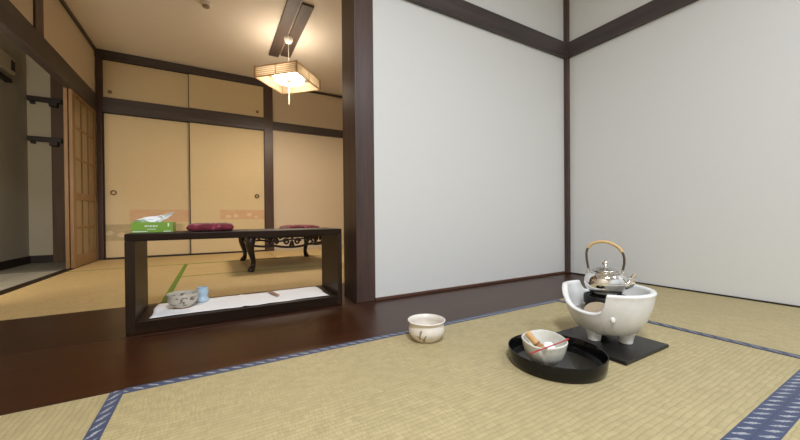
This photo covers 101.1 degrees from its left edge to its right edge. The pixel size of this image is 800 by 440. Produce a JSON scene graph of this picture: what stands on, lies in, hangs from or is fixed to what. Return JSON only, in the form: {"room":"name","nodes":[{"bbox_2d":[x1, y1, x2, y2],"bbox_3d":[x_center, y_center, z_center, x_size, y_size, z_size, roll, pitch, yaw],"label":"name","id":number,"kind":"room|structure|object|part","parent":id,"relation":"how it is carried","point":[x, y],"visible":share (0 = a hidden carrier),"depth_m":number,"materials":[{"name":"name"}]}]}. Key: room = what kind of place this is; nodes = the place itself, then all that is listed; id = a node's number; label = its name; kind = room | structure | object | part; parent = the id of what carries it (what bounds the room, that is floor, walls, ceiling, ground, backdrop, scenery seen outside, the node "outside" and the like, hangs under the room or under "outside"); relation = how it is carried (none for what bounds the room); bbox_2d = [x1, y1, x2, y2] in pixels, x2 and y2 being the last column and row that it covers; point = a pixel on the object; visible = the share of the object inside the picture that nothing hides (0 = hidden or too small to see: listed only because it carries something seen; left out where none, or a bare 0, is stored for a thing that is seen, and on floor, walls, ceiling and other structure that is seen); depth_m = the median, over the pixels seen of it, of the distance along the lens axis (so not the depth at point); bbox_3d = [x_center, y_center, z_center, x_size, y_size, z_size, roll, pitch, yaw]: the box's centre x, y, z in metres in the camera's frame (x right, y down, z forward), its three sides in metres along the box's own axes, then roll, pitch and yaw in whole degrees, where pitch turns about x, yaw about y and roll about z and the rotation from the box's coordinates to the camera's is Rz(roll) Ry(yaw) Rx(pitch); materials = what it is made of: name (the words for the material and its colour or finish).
{"room":"japanese tea room","nodes":[
{"label":"japanese tea room","id":0,"kind":"room"},
{"bbox_2d":[0,31,28,261],"bbox_3d":[-3.453,-0.707,2.346,0.060,2.600,3.100,-1,0,-30],"label":"wall","id":1,"kind":"structure","parent":0,"point":[14,201],"depth_m":3.45,"materials":[{"name":"paint"}]},
{"bbox_2d":[0,49,14,82],"bbox_3d":[-3.915,-1.522,3.249,0.050,0.265,0.350,-1,0,-30],"label":"meter box","id":2,"kind":"object","parent":1,"relation":"attached to","point":[7,63],"visible":1,"depth_m":3.27,"materials":[{"name":"beige plastic"}]},
{"bbox_2d":[0,255,52,270],"bbox_3d":[-3.287,0.449,2.444,0.300,0.085,3.100,-1,0,-30],"label":"baseboard","id":3,"kind":"structure","parent":1,"relation":"attached to","point":[7,264],"depth_m":3.59,"materials":[{"name":"brown wood"}]},
{"bbox_2d":[0,271,56,290],"bbox_3d":[-2.957,0.542,2.097,0.527,0.098,2.170,-1,0,-30],"label":"floor","id":4,"kind":"structure","parent":0,"point":[6,280],"depth_m":2.76,"materials":[{"name":"tile"}]},
{"bbox_2d":[0,262,65,273],"bbox_3d":[-3.725,0.538,3.443,0.527,0.100,0.930,-1,0,-30],"label":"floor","id":5,"kind":"structure","parent":0,"point":[49,266],"depth_m":3.32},
{"bbox_2d":[26,54,52,255],"bbox_3d":[-3.997,-0.713,3.855,0.610,2.600,0.060,-1,0,-30],"label":"wall","id":6,"kind":"structure","parent":0,"point":[37,78],"depth_m":3.75,"materials":[{"name":"paint"}]},
{"bbox_2d":[26,95,61,107],"bbox_3d":[-4.038,-1.342,3.742,0.282,0.097,0.078,-1,0,-25],"label":"wall rail","id":7,"kind":"object","parent":6,"relation":"attached to","point":[52,102],"visible":1,"depth_m":3.73,"materials":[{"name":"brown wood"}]},
{"bbox_2d":[27,135,62,146],"bbox_3d":[-4.034,-0.893,3.745,0.282,0.097,0.078,-1,0,-25],"label":"wall rail","id":8,"kind":"object","parent":6,"relation":"attached to","point":[54,142],"visible":1,"depth_m":3.73,"materials":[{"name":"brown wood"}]},
{"bbox_2d":[50,75,65,261],"bbox_3d":[-3.862,-0.764,3.880,0.350,2.500,0.030,-1,0,-30],"label":"post","id":9,"kind":"object","parent":6,"relation":"attached to","point":[56,89],"visible":0.24,"depth_m":3.81,"materials":[{"name":"brown wood"}]},
{"bbox_2d":[9,0,95,92],"bbox_3d":[-1.796,-0.747,0.664,0.055,2.585,7.536,-1,0,-30],"label":"wall","id":10,"kind":"structure","parent":0,"point":[61,32],"depth_m":3.15,"materials":[{"name":"beige paint"}]},
{"bbox_2d":[33,0,43,36],"bbox_3d":[-2.897,-1.752,2.635,0.014,0.513,0.145,-1,0,-30],"label":"post","id":11,"kind":"object","parent":10,"relation":"attached to","point":[38,9],"visible":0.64,"depth_m":2.62,"materials":[{"name":"brown wood"}]},
{"bbox_2d":[0,0,96,110],"bbox_3d":[-2.853,-1.397,2.518,0.067,0.197,3.206,-1,0,-30],"label":"beam","id":12,"kind":"structure","parent":10,"relation":"attached to","point":[13,24],"depth_m":2.65,"materials":[{"name":"brown wood"}]},
{"bbox_2d":[0,260,97,295],"bbox_3d":[-2.943,0.513,2.681,0.076,0.057,2.901,-1,0,-30],"label":"sill","id":13,"kind":"structure","parent":10,"relation":"attached to","point":[25,284],"depth_m":2.59,"materials":[{"name":"brown wood"}]},
{"bbox_2d":[63,87,70,268],"bbox_3d":[-3.460,-0.412,3.546,0.028,1.785,0.710,-1,0,-30],"label":"door","id":14,"kind":"structure","parent":10,"relation":"in","point":[65,90],"depth_m":3.24,"materials":[{"name":"beige wood"}]},
{"bbox_2d":[59,0,96,50],"bbox_3d":[-2.834,-2.026,2.527,0.021,0.035,3.206,-1,0,-30],"label":"trim","id":15,"kind":"structure","parent":10,"relation":"attached to","point":[63,3],"depth_m":3.39,"materials":[{"name":"brown wood"}]},
{"bbox_2d":[68,89,97,267],"bbox_3d":[-3.449,-0.412,3.593,0.028,1.785,0.750,-1,0,-30],"label":"door","id":16,"kind":"structure","parent":10,"relation":"in","point":[82,130],"depth_m":3.51,"materials":[{"name":"beige wood"}]},
{"bbox_3d":[-3.457,-0.449,3.607,0.006,1.613,0.622,-1,0,-30],"label":"pane","id":17,"kind":"part","parent":16,"relation":"part of","materials":[{"name":"beige paper"}]},
{"bbox_2d":[95,56,104,259],"bbox_3d":[-3.620,-0.782,3.979,0.048,2.530,0.090,-1,0,-30],"label":"post","id":18,"kind":"object","parent":10,"relation":"attached to","point":[99,114],"visible":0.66,"depth_m":3.94,"materials":[{"name":"brown wood"}]},
{"bbox_2d":[64,0,341,94],"bbox_3d":[-0.414,-2.087,1.486,4.600,0.060,7.800,-1,0,-30],"label":"ceiling","id":19,"kind":"structure","parent":0,"point":[231,36],"depth_m":3.61,"materials":[{"name":"beige paint"}]},
{"bbox_2d":[95,49,263,86],"bbox_3d":[-2.833,-2.008,4.405,1.875,0.098,0.065,-1,0,-30],"label":"beam","id":20,"kind":"structure","parent":19,"relation":"attached to","point":[104,54],"depth_m":4.29,"materials":[{"name":"brown wood"}]},
{"bbox_2d":[200,1,211,8],"bbox_3d":[-1.847,-2.037,3.133,0.100,0.040,0.100,-1,0,-30],"label":"smoke detector","id":21,"kind":"object","parent":19,"relation":"attached to","point":[205,4],"visible":1,"depth_m":3.11,"materials":[{"name":"white plastic"}]},
{"bbox_2d":[269,0,301,56],"bbox_3d":[-1.070,-2.053,3.218,0.114,0.022,2.060,-1,0,-30],"label":"rail","id":22,"kind":"object","parent":19,"relation":"attached to","point":[291,7],"visible":1,"depth_m":3.46,"materials":[{"name":"brown wood"}]},
{"bbox_2d":[254,35,320,93],"bbox_3d":[-1.252,-1.682,3.703,0.516,0.762,0.516,0,0,14],"label":"pendant lamp","id":23,"kind":"object","parent":19,"relation":"hanging from","point":[289,77],"visible":1,"depth_m":3.66,"materials":[{"name":"beige paper"}]},
{"bbox_3d":[-1.251,-1.592,3.703,0.516,0.122,0.516,0,0,14],"label":"shade frame","id":24,"kind":"part","parent":23,"relation":"part of","materials":[{"name":"beige wood"}]},
{"bbox_2d":[280,0,302,54],"bbox_3d":[-0.998,-2.061,3.225,0.018,0.008,2.000,-1,0,-30],"label":"rail","id":25,"kind":"object","parent":19,"relation":"attached to","point":[302,0],"visible":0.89,"depth_m":3.41,"materials":[{"name":"brown wood"}]},
{"bbox_2d":[281,2,313,57],"bbox_3d":[-1.157,-2.055,3.635,0.113,0.022,1.130,-1,0,-30],"label":"rail","id":26,"kind":"object","parent":19,"relation":"attached to","point":[305,11],"visible":1,"depth_m":3.48,"materials":[{"name":"brown wood"}]},
{"bbox_2d":[95,61,343,259],"bbox_3d":[-2.025,-0.775,4.917,3.870,2.585,0.060,-1,0,-30],"label":"wall","id":27,"kind":"structure","parent":0,"point":[307,168],"depth_m":5.20,"materials":[{"name":"beige paint"}]},
{"bbox_2d":[101,96,263,129],"bbox_3d":[-2.806,-1.405,4.424,1.822,0.180,0.060,-1,0,-30],"label":"beam","id":28,"kind":"structure","parent":27,"relation":"attached to","point":[109,105],"depth_m":4.32,"materials":[{"name":"brown wood"}]},
{"bbox_2d":[102,59,187,107],"bbox_3d":[-3.219,-1.722,4.207,0.897,0.465,0.026,-1,0,-30],"label":"door","id":29,"kind":"structure","parent":28,"relation":"on","point":[120,80],"depth_m":4.18,"materials":[{"name":"beige paper"}]},
{"bbox_2d":[188,73,263,117],"bbox_3d":[-2.423,-1.732,4.633,0.942,0.465,0.026,-1,0,-30],"label":"door","id":30,"kind":"structure","parent":28,"relation":"on","point":[204,92],"depth_m":4.61,"materials":[{"name":"beige paper"}]},
{"bbox_2d":[264,84,273,250],"bbox_3d":[-1.966,-0.804,4.925,0.120,2.530,0.085,-1,0,-30],"label":"post","id":31,"kind":"object","parent":27,"relation":"attached to","point":[268,95],"visible":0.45,"depth_m":4.88,"materials":[{"name":"brown wood"}]},
{"bbox_2d":[273,122,342,137],"bbox_3d":[-1.125,-1.423,5.394,1.820,0.126,0.040,-1,0,-30],"label":"beam","id":32,"kind":"structure","parent":27,"relation":"attached to","point":[278,126],"depth_m":5.18,"materials":[{"name":"brown wood"}]},
{"bbox_2d":[309,91,341,97],"bbox_3d":[-1.128,-2.040,5.385,1.820,0.032,0.030,-1,0,-30],"label":"trim","id":33,"kind":"structure","parent":27,"relation":"attached to","point":[315,92],"depth_m":5.32,"materials":[{"name":"brown wood"}]},
{"bbox_2d":[373,0,564,297],"bbox_3d":[0.598,-0.780,2.399,1.808,2.585,0.120,-1,0,-30],"label":"wall","id":34,"kind":"structure","parent":0,"point":[469,119],"depth_m":2.24,"materials":[{"name":"paint"}]},
{"bbox_2d":[341,0,374,302],"bbox_3d":[-0.253,-0.797,1.957,0.116,2.530,0.206,-1,0,-30],"label":"post","id":35,"kind":"object","parent":34,"relation":"attached to","point":[357,15],"visible":1,"depth_m":1.88,"materials":[{"name":"brown wood"}]},
{"bbox_2d":[375,271,565,300],"bbox_3d":[0.631,0.450,2.344,1.776,0.016,0.014,-1,0,-30],"label":"baseboard","id":36,"kind":"structure","parent":34,"relation":"attached to","point":[561,272],"depth_m":2.21,"materials":[{"name":"brown wood"}]},
{"bbox_2d":[406,0,566,58],"bbox_3d":[0.619,-1.409,2.324,1.776,0.127,0.030,-1,0,-30],"label":"beam","id":37,"kind":"structure","parent":34,"relation":"attached to","point":[461,10],"depth_m":2.35,"materials":[{"name":"brown wood"}]},
{"bbox_2d":[563,0,570,272],"bbox_3d":[1.406,-0.817,2.772,0.034,2.530,0.034,-1,0,-30],"label":"post","id":38,"kind":"object","parent":34,"relation":"attached to","point":[566,37],"visible":1,"depth_m":2.76,"materials":[{"name":"brown wood"}]},
{"bbox_2d":[569,0,799,307],"bbox_3d":[1.570,-0.790,2.620,0.100,2.585,7.600,-1,0,-30],"label":"wall","id":39,"kind":"structure","parent":0,"point":[685,122],"depth_m":2.06,"materials":[{"name":"paint"}]},
{"bbox_2d":[568,0,697,57],"bbox_3d":[2.400,-1.415,1.020,0.028,0.127,4.000,-1,0,-30],"label":"beam","id":40,"kind":"structure","parent":39,"relation":"attached to","point":[652,10],"depth_m":2.36,"materials":[{"name":"brown wood"}]},
{"bbox_2d":[570,272,799,307],"bbox_3d":[2.424,0.447,1.037,0.012,0.008,4.000,-1,0,-30],"label":"baseboard","id":41,"kind":"structure","parent":39,"relation":"attached to","point":[570,272],"depth_m":1.96,"materials":[{"name":"brown wood"}]},
{"bbox_3d":[-0.390,0.580,1.505,4.600,0.105,7.800,-1,0,-30],"label":"floor","id":42,"kind":"structure","parent":0,"visible":0},
{"bbox_2d":[0,389,124,439],"bbox_3d":[-0.721,0.514,-0.129,0.952,0.057,1.900,-1,0,-30],"label":"mat","id":43,"kind":"object","parent":42,"relation":"on","point":[88,418],"visible":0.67,"depth_m":0.79,"materials":[{"name":"beige wicker"}]},
{"bbox_2d":[0,264,187,320],"bbox_3d":[-2.238,0.508,2.492,0.959,0.057,1.873,-1,0,-30],"label":"mat","id":44,"kind":"object","parent":42,"relation":"on","point":[76,291],"visible":0.59,"depth_m":2.19,"materials":[{"name":"beige wicker"}]},
{"bbox_2d":[67,251,275,271],"bbox_3d":[-2.553,0.500,3.970,1.872,0.057,1.005,-1,0,-30],"label":"mat","id":45,"kind":"object","parent":42,"relation":"on","point":[189,259],"visible":0.54,"depth_m":3.86,"materials":[{"name":"beige wicker"}]},
{"bbox_2d":[104,250,265,259],"bbox_3d":[-2.792,0.494,4.442,1.822,0.066,0.050,-1,0,-30],"label":"track","id":46,"kind":"object","parent":42,"relation":"on","point":[265,250],"visible":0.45,"depth_m":4.37,"materials":[{"name":"brown wood"}]},
{"bbox_2d":[103,112,189,258],"bbox_3d":[-3.207,-0.422,4.217,0.895,1.776,0.026,-1,0,-30],"label":"door","id":47,"kind":"structure","parent":46,"relation":"on","point":[146,159],"depth_m":4.19,"materials":[{"name":"paint"}]},
{"bbox_2d":[189,122,265,253],"bbox_3d":[-2.412,-0.432,4.643,0.942,1.776,0.026,-1,0,-30],"label":"door","id":48,"kind":"structure","parent":46,"relation":"on","point":[227,163],"depth_m":4.62,"materials":[{"name":"paint"}]},
{"bbox_2d":[173,263,343,297],"bbox_3d":[-0.769,0.493,2.818,1.915,0.057,0.983,-1,0,-30],"label":"mat","id":49,"kind":"object","parent":42,"relation":"on","point":[243,282],"visible":0.45,"depth_m":2.55,"materials":[{"name":"beige wicker"}]},
{"bbox_2d":[182,254,343,275],"bbox_3d":[-1.233,0.491,3.633,1.915,0.057,0.889,-1,0,-30],"label":"mat","id":50,"kind":"object","parent":42,"relation":"on","point":[288,262],"visible":0.5,"depth_m":3.42,"materials":[{"name":"beige wicker"}]},
{"bbox_2d":[238,235,321,271],"bbox_3d":[-1.261,0.287,3.552,0.844,0.352,1.040,-1,0,-30],"label":"table","id":51,"kind":"object","parent":50,"relation":"on","point":[247,245],"visible":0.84,"depth_m":3.15,"materials":[{"name":"black paint"}]},
{"bbox_3d":[-1.800,0.297,3.771,0.096,0.339,0.081,0,0,15],"label":"leg","id":52,"kind":"part","parent":51,"relation":"part of","materials":[{"name":"black paint"}]},
{"bbox_3d":[-1.347,0.299,2.977,0.081,0.339,0.096,0,0,15],"label":"leg","id":53,"kind":"part","parent":51,"relation":"part of","materials":[{"name":"black paint"}]},
{"bbox_2d":[279,225,319,227],"bbox_3d":[-1.056,0.078,3.450,0.340,0.060,0.340,-1,0,-33],"label":"seat cushion","id":54,"kind":"object","parent":51,"relation":"on","point":[284,226],"visible":0.58,"depth_m":3.34,"materials":[{"name":"red fabric"}]},
{"bbox_3d":[-1.176,0.289,4.127,0.081,0.339,0.096,0,0,15],"label":"leg","id":55,"kind":"part","parent":51,"relation":"part of","materials":[{"name":"black paint"}]},
{"bbox_2d":[0,273,564,356],"bbox_3d":[-0.380,0.495,2.116,3.815,0.055,0.618,-1,0,-30],"label":"threshold","id":56,"kind":"object","parent":42,"relation":"on","point":[40,333],"visible":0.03,"depth_m":1.46,"materials":[{"name":"brown wood"}]},
{"bbox_2d":[124,227,341,335],"bbox_3d":[-0.807,0.264,1.728,0.940,0.422,0.310,-1,0,-30],"label":"table","id":57,"kind":"object","parent":56,"relation":"on","point":[138,313],"visible":0.85,"depth_m":1.55,"materials":[{"name":"brown wood"}]},
{"bbox_3d":[-1.200,0.285,1.504,0.034,0.390,0.310,-1,0,-30],"label":"panel","id":58,"kind":"part","parent":57,"relation":"part of","materials":[{"name":"brown wood"}]},
{"bbox_2d":[131,212,175,232],"bbox_3d":[-1.148,0.010,1.538,0.160,0.093,0.089,-1,0,-26],"label":"tissue box","id":59,"kind":"object","parent":57,"relation":"on","point":[151,224],"visible":1,"depth_m":1.51,"materials":[{"name":"green cardboard"}]},
{"bbox_2d":[186,223,233,230],"bbox_3d":[-0.932,0.034,1.627,0.200,0.040,0.170,-1,0,-27],"label":"seat cushion","id":60,"kind":"object","parent":57,"relation":"on","point":[196,226],"visible":0.91,"depth_m":1.56,"materials":[{"name":"red fabric"}]},
{"bbox_2d":[150,286,327,317],"bbox_3d":[-0.807,0.419,1.742,0.807,0.007,0.287,-1,0,-30],"label":"cloth","id":61,"kind":"object","parent":57,"relation":"on","point":[161,310],"visible":0.87,"depth_m":1.71,"materials":[{"name":"white fabric"}]},
{"bbox_2d":[166,290,198,308],"bbox_3d":[-1.052,0.388,1.594,0.133,0.070,0.133,-1,0,-30],"label":"bowl","id":62,"kind":"object","parent":61,"relation":"on","point":[183,299],"visible":1,"depth_m":1.56,"materials":[{"name":"ceramic"}]},
{"bbox_2d":[196,286,208,301],"bbox_3d":[-1.028,0.385,1.711,0.061,0.072,0.061,-1,0,-30],"label":"cup","id":63,"kind":"object","parent":61,"relation":"on","point":[203,290],"visible":0.91,"depth_m":1.69,"materials":[{"name":"blue ceramic"}]},
{"bbox_2d":[267,291,279,295],"bbox_3d":[-0.715,0.410,1.849,0.019,0.011,0.152,-1,1,-42],"label":"tongs","id":64,"kind":"object","parent":61,"relation":"on","point":[270,292],"visible":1,"depth_m":1.83,"materials":[{"name":"brown wood"}]},
{"bbox_3d":[-0.409,0.274,1.955,0.024,0.390,0.310,-1,0,-30],"label":"panel","id":65,"kind":"part","parent":57,"relation":"part of","materials":[{"name":"brown wood"}]},
{"bbox_2d":[0,273,587,415],"bbox_3d":[-0.098,0.497,1.623,3.815,0.054,0.514,-1,0,-30],"label":"floor","id":66,"kind":"structure","parent":42,"relation":"on","point":[32,380],"depth_m":1.26,"materials":[{"name":"brown wood"}]},
{"bbox_2d":[266,247,343,257],"bbox_3d":[-0.925,0.479,4.898,1.865,0.057,1.005,-1,0,-30],"label":"mat","id":67,"kind":"object","parent":42,"relation":"on","point":[318,251],"visible":0.18,"depth_m":4.62,"materials":[{"name":"beige wicker"}]},
{"bbox_2d":[100,300,799,439],"bbox_3d":[0.285,0.497,0.991,1.908,0.057,0.961,-1,0,-30],"label":"mat","id":68,"kind":"object","parent":42,"relation":"on","point":[465,384],"visible":0.9,"depth_m":0.89,"materials":[{"name":"beige wicker"}]},
{"bbox_2d":[408,314,445,343],"bbox_3d":[0.104,0.430,1.297,0.149,0.080,0.149,-1,0,-30],"label":"bowl","id":69,"kind":"object","parent":68,"relation":"on","point":[424,328],"visible":1,"depth_m":1.25,"materials":[{"name":"beige ceramic"}]},
{"bbox_2d":[508,334,608,383],"bbox_3d":[0.510,0.444,1.079,0.296,0.046,0.296,-1,0,-30],"label":"round tray","id":70,"kind":"object","parent":68,"relation":"on","point":[583,362],"visible":0.77,"depth_m":1.03,"materials":[{"name":"black paint"}]},
{"bbox_2d":[521,330,567,366],"bbox_3d":[0.461,0.416,1.051,0.138,0.089,0.137,-1,0,-30],"label":"bowl","id":71,"kind":"object","parent":70,"relation":"on","point":[548,356],"visible":0.85,"depth_m":1.02,"materials":[{"name":"white ceramic"}]},
{"bbox_2d":[524,331,543,347],"bbox_3d":[0.441,0.400,1.059,0.078,0.076,0.038,0,1,42],"label":"whisk","id":72,"kind":"object","parent":71,"relation":"in","point":[529,335],"visible":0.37,"depth_m":1.06,"materials":[{"name":"brown wood"}]},
{"bbox_3d":[0.428,0.385,1.070,0.046,0.045,0.022,0,1,41],"label":"handle","id":73,"kind":"part","parent":72,"relation":"part of","materials":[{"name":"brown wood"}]},
{"bbox_2d":[543,342,554,347],"bbox_3d":[0.473,0.410,1.050,0.056,0.041,0.052,-1,0,-30],"label":"cloth","id":74,"kind":"object","parent":71,"relation":"in","point":[546,344],"visible":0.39,"depth_m":1.04,"materials":[{"name":"white fabric"}]},
{"bbox_2d":[530,338,568,353],"bbox_3d":[0.453,0.379,0.991,0.176,0.014,0.008,-1,0,-30],"label":"scoop","id":75,"kind":"object","parent":71,"relation":"on","point":[567,338],"visible":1,"depth_m":0.99,"materials":[{"name":"red paint"}]},
{"bbox_2d":[555,326,668,365],"bbox_3d":[0.777,0.458,1.246,0.294,0.012,0.290,-1,0,-30],"label":"board","id":76,"kind":"object","parent":68,"relation":"on","point":[625,354],"visible":0.51,"depth_m":1.18,"materials":[{"name":"black wood"}]},
{"bbox_2d":[562,280,656,344],"bbox_3d":[0.803,0.355,1.269,0.302,0.193,0.306,0,0,5],"label":"brazier","id":77,"kind":"object","parent":76,"relation":"on","point":[622,317],"visible":0.88,"depth_m":1.17,"materials":[{"name":"white ceramic"}]},
{"bbox_2d":[583,302,603,311],"bbox_3d":[0.732,0.328,1.207,0.020,0.055,0.112,-1,1,-45],"label":"ash","id":78,"kind":"object","parent":77,"relation":"in","point":[594,306],"depth_m":1.22,"materials":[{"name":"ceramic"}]},
{"bbox_2d":[583,291,626,305],"bbox_3d":[0.799,0.316,1.270,0.154,0.067,0.160,-1,0,-30],"label":"trivet","id":79,"kind":"object","parent":77,"relation":"on","point":[588,297],"visible":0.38,"depth_m":1.27,"materials":[{"name":"black metal"}]},
{"bbox_2d":[584,240,636,294],"bbox_3d":[0.793,0.180,1.270,0.143,0.204,0.147,-1,0,-1],"label":"kettle","id":80,"kind":"object","parent":79,"relation":"on","point":[604,280],"visible":1,"depth_m":1.23,"materials":[{"name":"silver metal"}]},
{"bbox_3d":[0.793,0.188,1.272,0.091,0.014,0.091,-1,0,-30],"label":"lid","id":81,"kind":"part","parent":80,"relation":"part of","materials":[{"name":"silver metal"}]},
{"bbox_3d":[0.793,0.169,1.272,0.023,0.028,0.023,-1,0,-30],"label":"knob","id":82,"kind":"part","parent":80,"relation":"part of","materials":[{"name":"silver metal"}]},
{"bbox_3d":[0.792,0.138,1.272,0.067,0.117,0.118,-1,0,-30],"label":"handle","id":83,"kind":"part","parent":80,"relation":"part of","materials":[{"name":"metal"}]},
{"bbox_3d":[0.845,0.229,1.217,0.034,0.068,0.048,-1,0,-30],"label":"spout","id":84,"kind":"part","parent":80,"relation":"part of","materials":[{"name":"silver metal"}]},
{"bbox_2d":[555,283,799,358],"bbox_3d":[1.750,0.482,1.279,0.919,0.057,1.910,-1,0,-30],"label":"mat","id":85,"kind":"object","parent":42,"relation":"on","point":[774,328],"visible":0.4,"depth_m":1.51,"materials":[{"name":"plant"}]},
{"bbox_2d":[751,391,799,439],"bbox_3d":[0.761,0.499,0.156,1.908,0.057,0.960,-1,0,-30],"label":"mat","id":86,"kind":"object","parent":42,"relation":"on","point":[785,425],"visible":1,"depth_m":0.74,"materials":[{"name":"blue fabric"}]}
]}

